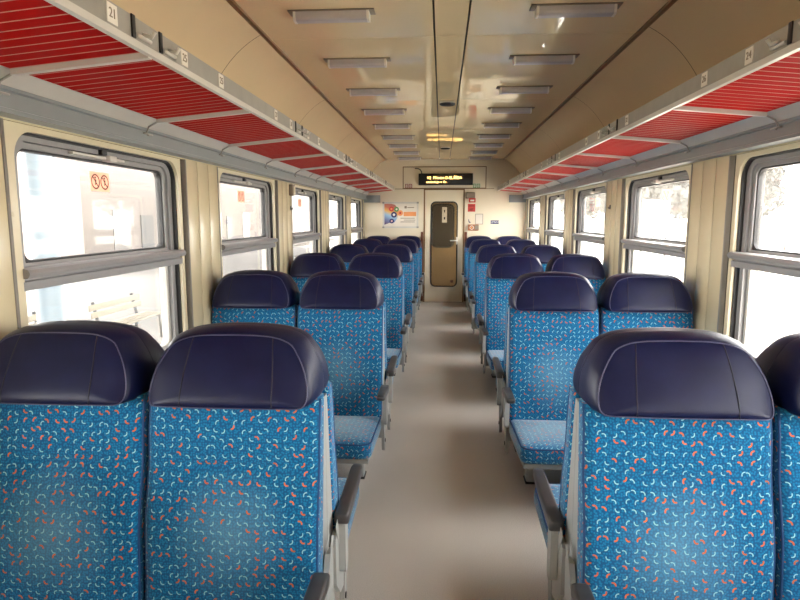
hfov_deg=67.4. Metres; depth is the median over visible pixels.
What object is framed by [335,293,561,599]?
floor
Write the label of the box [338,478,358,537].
cushion
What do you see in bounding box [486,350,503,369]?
cushion
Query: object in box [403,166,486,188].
trim
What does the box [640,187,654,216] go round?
tree
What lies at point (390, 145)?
ceiling lamp
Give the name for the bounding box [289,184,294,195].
wall socket
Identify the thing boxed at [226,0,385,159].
trim
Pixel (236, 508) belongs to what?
seat
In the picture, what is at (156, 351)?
seat
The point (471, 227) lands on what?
sign
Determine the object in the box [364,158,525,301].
wall
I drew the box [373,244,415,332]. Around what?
seat
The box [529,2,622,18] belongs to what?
ceiling lamp
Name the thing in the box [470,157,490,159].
diffuser
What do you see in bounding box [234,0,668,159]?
ceiling
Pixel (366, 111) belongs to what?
ceiling lamp
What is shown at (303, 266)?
seat
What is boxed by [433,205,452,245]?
window
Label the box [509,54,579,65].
ceiling lamp
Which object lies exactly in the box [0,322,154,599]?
seat
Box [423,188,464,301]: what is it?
door
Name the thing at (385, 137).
diffuser
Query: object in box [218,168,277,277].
window
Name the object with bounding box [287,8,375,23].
ceiling lamp
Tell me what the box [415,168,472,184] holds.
led display
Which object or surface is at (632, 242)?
window
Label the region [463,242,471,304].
seat
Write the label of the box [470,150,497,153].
ceiling lamp
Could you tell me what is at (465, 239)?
trim
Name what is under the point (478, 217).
paper notice
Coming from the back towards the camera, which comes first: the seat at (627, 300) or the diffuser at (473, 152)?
the diffuser at (473, 152)
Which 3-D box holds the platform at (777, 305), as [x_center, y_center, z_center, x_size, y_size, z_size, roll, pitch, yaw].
[12.862,-2.070,33.217,7.000,0.549,92.000,1,8,4]
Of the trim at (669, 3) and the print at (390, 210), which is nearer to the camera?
the trim at (669, 3)
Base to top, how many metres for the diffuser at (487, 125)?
0.041 m
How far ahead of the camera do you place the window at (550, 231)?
8.30 m
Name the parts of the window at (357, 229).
frame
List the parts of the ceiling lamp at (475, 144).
plate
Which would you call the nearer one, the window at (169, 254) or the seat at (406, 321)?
the window at (169, 254)
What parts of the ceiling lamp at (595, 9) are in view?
plate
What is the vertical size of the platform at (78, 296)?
0.549 m
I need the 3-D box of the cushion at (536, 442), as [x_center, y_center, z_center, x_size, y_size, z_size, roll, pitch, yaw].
[0.861,0.745,3.179,0.505,0.124,0.540,1,8,4]
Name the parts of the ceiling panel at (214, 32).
cove panel, cove panel, cove panel, cove panel, cove panel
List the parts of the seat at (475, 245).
backrest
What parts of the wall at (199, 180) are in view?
pillar panel, wall panel, pillar panel, pillar panel, pillar panel, pillar panel, pillar panel, pillar panel, pillar panel, pillar panel, pillar panel, pillar panel, pillar panel, pillar panel, pillar panel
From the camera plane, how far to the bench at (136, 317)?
10.53 m
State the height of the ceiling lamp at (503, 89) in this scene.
0.049 m
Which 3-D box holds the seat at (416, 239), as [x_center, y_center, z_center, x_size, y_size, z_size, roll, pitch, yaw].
[0.142,-0.500,10.300,0.558,1.185,0.724,1,8,4]
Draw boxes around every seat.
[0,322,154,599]
[33,320,163,368]
[145,324,333,599]
[188,322,362,599]
[211,270,297,327]
[235,270,299,305]
[290,253,344,293]
[297,271,388,478]
[318,270,397,429]
[329,244,367,269]
[348,253,406,371]
[353,239,381,252]
[363,253,410,375]
[367,235,390,243]
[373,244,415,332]
[387,239,421,309]
[396,236,424,295]
[400,244,417,327]
[411,239,422,304]
[461,236,490,295]
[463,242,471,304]
[465,239,499,309]
[469,244,501,328]
[471,244,515,333]
[477,253,529,377]
[481,254,543,391]
[492,272,574,451]
[497,236,520,244]
[502,272,598,483]
[506,239,536,252]
[521,245,561,271]
[533,327,722,599]
[546,254,605,296]
[564,329,775,599]
[597,272,663,308]
[599,273,692,334]
[755,332,799,378]
[766,337,799,599]
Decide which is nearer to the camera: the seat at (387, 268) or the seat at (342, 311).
the seat at (342, 311)
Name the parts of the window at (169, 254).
sash frame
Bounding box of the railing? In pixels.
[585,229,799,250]
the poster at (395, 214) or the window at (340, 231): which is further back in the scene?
the poster at (395, 214)
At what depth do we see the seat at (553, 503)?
1.89 m
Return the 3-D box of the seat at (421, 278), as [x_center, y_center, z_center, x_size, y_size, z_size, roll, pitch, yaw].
[0.082,-0.381,9.431,0.558,1.185,0.724,1,8,4]
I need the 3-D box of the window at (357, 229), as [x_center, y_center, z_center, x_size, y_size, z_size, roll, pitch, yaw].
[-0.743,-1.111,9.812,0.118,1.086,1.295,1,8,4]
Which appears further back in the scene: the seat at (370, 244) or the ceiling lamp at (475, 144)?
the seat at (370, 244)
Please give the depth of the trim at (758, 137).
3.22 m
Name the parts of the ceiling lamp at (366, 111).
plate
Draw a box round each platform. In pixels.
[26,247,331,343]
[534,234,799,345]
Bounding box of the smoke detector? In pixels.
[439,101,454,106]
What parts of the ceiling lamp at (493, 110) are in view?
plate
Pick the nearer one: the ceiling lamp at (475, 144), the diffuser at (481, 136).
the diffuser at (481, 136)
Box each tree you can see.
[556,199,602,218]
[585,193,605,232]
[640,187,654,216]
[646,181,688,240]
[762,166,790,216]
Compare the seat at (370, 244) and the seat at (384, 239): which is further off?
the seat at (384, 239)
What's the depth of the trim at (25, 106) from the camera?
2.50 m
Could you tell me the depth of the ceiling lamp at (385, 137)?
7.36 m
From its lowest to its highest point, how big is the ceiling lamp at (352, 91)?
0.049 m
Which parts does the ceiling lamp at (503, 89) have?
plate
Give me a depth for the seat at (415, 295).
7.37 m
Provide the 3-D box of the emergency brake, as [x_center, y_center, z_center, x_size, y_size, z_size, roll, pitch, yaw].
[1.227,-1.781,10.413,0.168,0.178,0.060,1,8,4]
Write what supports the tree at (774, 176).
on the ground
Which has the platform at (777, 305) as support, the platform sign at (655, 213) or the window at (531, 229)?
the platform sign at (655, 213)
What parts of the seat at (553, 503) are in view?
armrest, mounting plate, backrest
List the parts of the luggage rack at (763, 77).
slat panel, slat panel, slat panel, slat panel, slat panel, slat panel, slat panel, slat panel, number plate, slat panel, number plate, hook plate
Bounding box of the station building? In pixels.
[17,152,337,259]
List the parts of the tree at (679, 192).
crown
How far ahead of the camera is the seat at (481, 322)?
5.50 m
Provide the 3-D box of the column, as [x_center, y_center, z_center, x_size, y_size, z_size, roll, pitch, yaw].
[-3.601,-1.253,5.999,0.340,5.249,0.340,1,8,4]
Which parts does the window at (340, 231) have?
sash frame, frame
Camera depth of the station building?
23.96 m
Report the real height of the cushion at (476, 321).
0.124 m
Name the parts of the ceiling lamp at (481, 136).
plate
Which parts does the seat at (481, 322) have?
armrest, backrest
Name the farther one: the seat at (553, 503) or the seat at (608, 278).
the seat at (608, 278)
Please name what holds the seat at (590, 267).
on the floor
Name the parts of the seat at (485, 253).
backrest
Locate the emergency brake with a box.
[466,192,475,202]
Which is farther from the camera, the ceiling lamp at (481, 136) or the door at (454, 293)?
the door at (454, 293)
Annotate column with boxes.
[23,152,65,322]
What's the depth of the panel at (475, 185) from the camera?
10.41 m
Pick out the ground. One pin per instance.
(766, 238)
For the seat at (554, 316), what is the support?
on the floor
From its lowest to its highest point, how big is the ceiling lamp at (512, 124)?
0.049 m
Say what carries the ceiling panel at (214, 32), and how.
attached to the wall at (199, 180)
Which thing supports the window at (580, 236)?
in the wall at (712, 181)
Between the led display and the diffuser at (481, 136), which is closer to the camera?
the diffuser at (481, 136)
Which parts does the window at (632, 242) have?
sash frame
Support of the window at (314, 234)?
in the wall at (199, 180)
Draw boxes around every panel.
[405,184,412,187]
[473,183,480,187]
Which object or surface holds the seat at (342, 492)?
on the floor
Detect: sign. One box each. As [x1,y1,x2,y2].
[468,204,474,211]
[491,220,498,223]
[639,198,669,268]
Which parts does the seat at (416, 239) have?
backrest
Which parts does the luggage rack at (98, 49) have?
slat panel, number plate, hook plate, slat panel, hook plate, number plate, number plate, slat panel, slat panel, slat panel, slat panel, slat panel, slat panel, slat panel, slat panel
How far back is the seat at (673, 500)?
1.62 m
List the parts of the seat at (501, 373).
armrest, mounting plate, backrest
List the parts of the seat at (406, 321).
backrest, armrest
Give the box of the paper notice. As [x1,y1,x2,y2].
[475,214,482,223]
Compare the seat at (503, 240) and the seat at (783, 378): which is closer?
the seat at (783, 378)
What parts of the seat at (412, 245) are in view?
backrest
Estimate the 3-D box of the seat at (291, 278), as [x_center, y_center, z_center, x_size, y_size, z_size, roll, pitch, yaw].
[-0.841,0.356,4.072,0.507,1.185,0.724,1,8,4]
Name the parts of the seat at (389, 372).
backrest, mounting plate, armrest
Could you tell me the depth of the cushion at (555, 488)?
2.39 m
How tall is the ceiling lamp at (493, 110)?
0.049 m
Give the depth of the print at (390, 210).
10.57 m
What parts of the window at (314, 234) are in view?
sash frame, frame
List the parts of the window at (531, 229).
frame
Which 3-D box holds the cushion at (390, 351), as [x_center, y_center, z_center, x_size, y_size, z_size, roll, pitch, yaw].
[-0.252,0.486,5.063,0.505,0.124,0.540,1,8,4]
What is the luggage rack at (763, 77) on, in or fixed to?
attached to the wall at (712, 181)
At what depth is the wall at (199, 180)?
3.40 m
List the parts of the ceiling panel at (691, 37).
cove panel, cove panel, cove panel, cove panel, cove panel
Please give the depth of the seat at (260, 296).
3.54 m
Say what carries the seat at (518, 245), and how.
on the floor
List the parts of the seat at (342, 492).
backrest, mounting plate, armrest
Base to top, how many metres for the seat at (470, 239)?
1.185 m
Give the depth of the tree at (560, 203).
80.42 m
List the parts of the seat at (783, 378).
backrest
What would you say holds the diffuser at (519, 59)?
attached to the ceiling lamp at (538, 59)
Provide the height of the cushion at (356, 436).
0.124 m
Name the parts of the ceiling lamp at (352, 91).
plate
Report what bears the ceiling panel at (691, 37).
attached to the wall at (712, 181)
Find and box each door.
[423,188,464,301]
[424,190,463,292]
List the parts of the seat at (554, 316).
armrest, leg, backrest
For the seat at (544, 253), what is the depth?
6.97 m
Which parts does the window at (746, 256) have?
sash frame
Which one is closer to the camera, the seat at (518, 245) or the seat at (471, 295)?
the seat at (471, 295)
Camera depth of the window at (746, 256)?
2.94 m
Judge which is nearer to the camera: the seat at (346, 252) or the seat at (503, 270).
the seat at (503, 270)
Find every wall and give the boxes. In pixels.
[0,84,363,339]
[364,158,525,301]
[525,116,799,333]
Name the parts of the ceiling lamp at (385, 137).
plate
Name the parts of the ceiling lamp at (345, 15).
plate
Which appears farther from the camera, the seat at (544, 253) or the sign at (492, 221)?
the sign at (492, 221)
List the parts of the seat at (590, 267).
backrest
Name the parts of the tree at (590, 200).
crown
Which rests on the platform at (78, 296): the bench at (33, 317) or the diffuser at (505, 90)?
the bench at (33, 317)
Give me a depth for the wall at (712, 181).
3.35 m
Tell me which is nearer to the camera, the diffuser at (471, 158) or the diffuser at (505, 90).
the diffuser at (505, 90)
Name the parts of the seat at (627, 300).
backrest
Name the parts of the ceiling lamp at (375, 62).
plate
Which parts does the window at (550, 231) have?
sash frame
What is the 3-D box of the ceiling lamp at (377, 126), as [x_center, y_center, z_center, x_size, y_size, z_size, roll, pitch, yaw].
[-0.085,-1.878,6.502,0.424,0.049,0.084,1,8,4]
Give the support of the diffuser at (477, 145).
attached to the ceiling lamp at (475, 144)
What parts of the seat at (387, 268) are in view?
backrest, armrest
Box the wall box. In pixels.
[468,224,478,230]
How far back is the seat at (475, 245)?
8.83 m
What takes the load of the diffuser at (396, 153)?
attached to the ceiling lamp at (395, 152)
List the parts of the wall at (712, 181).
pillar panel, pillar panel, pillar panel, pillar panel, pillar panel, pillar panel, pillar panel, pillar panel, pillar panel, pillar panel, wall panel, pillar panel, pillar panel, pillar panel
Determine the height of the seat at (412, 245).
1.185 m
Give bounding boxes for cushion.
[334,415,380,458]
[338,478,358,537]
[387,348,401,367]
[475,316,483,327]
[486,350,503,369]
[509,420,565,464]
[534,484,559,546]
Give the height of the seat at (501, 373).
1.185 m
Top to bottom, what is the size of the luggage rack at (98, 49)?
0.190 m
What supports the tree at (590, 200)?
on the ground
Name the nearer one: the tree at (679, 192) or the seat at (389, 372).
the seat at (389, 372)
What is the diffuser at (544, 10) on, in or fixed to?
attached to the ceiling lamp at (595, 9)
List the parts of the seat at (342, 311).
backrest, leg, armrest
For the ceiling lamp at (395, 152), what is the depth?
9.14 m
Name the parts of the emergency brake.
pull handle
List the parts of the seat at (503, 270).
armrest, backrest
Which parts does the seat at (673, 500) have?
mounting plate, armrest, backrest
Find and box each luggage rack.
[0,0,394,193]
[497,18,799,194]
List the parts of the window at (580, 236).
sash frame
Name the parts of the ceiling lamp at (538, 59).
plate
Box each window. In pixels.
[3,120,187,350]
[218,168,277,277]
[293,184,320,252]
[329,192,346,244]
[351,197,362,239]
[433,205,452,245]
[526,197,539,240]
[544,192,564,244]
[572,183,605,253]
[621,165,690,282]
[723,142,799,358]
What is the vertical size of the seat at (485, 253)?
1.185 m
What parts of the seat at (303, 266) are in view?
backrest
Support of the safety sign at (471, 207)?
attached to the wall at (493, 204)
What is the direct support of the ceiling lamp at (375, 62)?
attached to the ceiling
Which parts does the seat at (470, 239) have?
backrest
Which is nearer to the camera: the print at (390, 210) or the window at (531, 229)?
the window at (531, 229)
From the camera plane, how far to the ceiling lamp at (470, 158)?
9.95 m
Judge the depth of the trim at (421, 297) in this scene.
10.62 m
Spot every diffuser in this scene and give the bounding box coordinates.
[330,59,384,67]
[384,136,411,139]
[395,152,417,154]
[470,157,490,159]
[472,151,495,153]
[476,144,501,146]
[480,135,508,138]
[485,123,517,127]
[502,87,547,93]
[515,55,572,64]
[538,4,614,17]
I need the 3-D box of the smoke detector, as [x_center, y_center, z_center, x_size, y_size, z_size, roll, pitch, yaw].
[0.417,-1.723,5.279,0.140,0.022,0.200,1,8,4]
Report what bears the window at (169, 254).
in the wall at (199, 180)
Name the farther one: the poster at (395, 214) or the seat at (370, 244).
the poster at (395, 214)
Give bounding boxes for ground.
[293,230,799,354]
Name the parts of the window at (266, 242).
sash frame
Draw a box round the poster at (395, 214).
[382,202,418,227]
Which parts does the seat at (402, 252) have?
backrest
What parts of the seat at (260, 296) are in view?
backrest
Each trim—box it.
[0,65,379,202]
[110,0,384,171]
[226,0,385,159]
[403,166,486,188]
[420,232,422,300]
[464,232,466,300]
[503,0,677,159]
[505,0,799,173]
[509,101,799,201]
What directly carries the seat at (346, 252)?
on the floor
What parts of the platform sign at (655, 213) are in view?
post, post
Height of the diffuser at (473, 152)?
0.041 m
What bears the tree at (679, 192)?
on the ground
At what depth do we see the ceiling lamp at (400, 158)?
10.03 m
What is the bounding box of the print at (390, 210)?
[384,204,397,224]
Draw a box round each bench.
[28,311,36,324]
[88,293,162,336]
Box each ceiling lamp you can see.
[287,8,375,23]
[323,57,390,68]
[346,88,400,95]
[361,109,406,115]
[372,124,411,128]
[381,135,414,139]
[387,144,417,147]
[393,151,420,154]
[397,157,421,159]
[467,156,492,159]
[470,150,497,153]
[473,143,504,147]
[477,134,511,138]
[481,122,521,127]
[488,107,534,113]
[496,85,552,93]
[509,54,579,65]
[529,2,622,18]
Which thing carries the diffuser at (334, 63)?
attached to the ceiling lamp at (375, 62)
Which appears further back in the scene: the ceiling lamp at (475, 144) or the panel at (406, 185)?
the panel at (406, 185)
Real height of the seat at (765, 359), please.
1.185 m

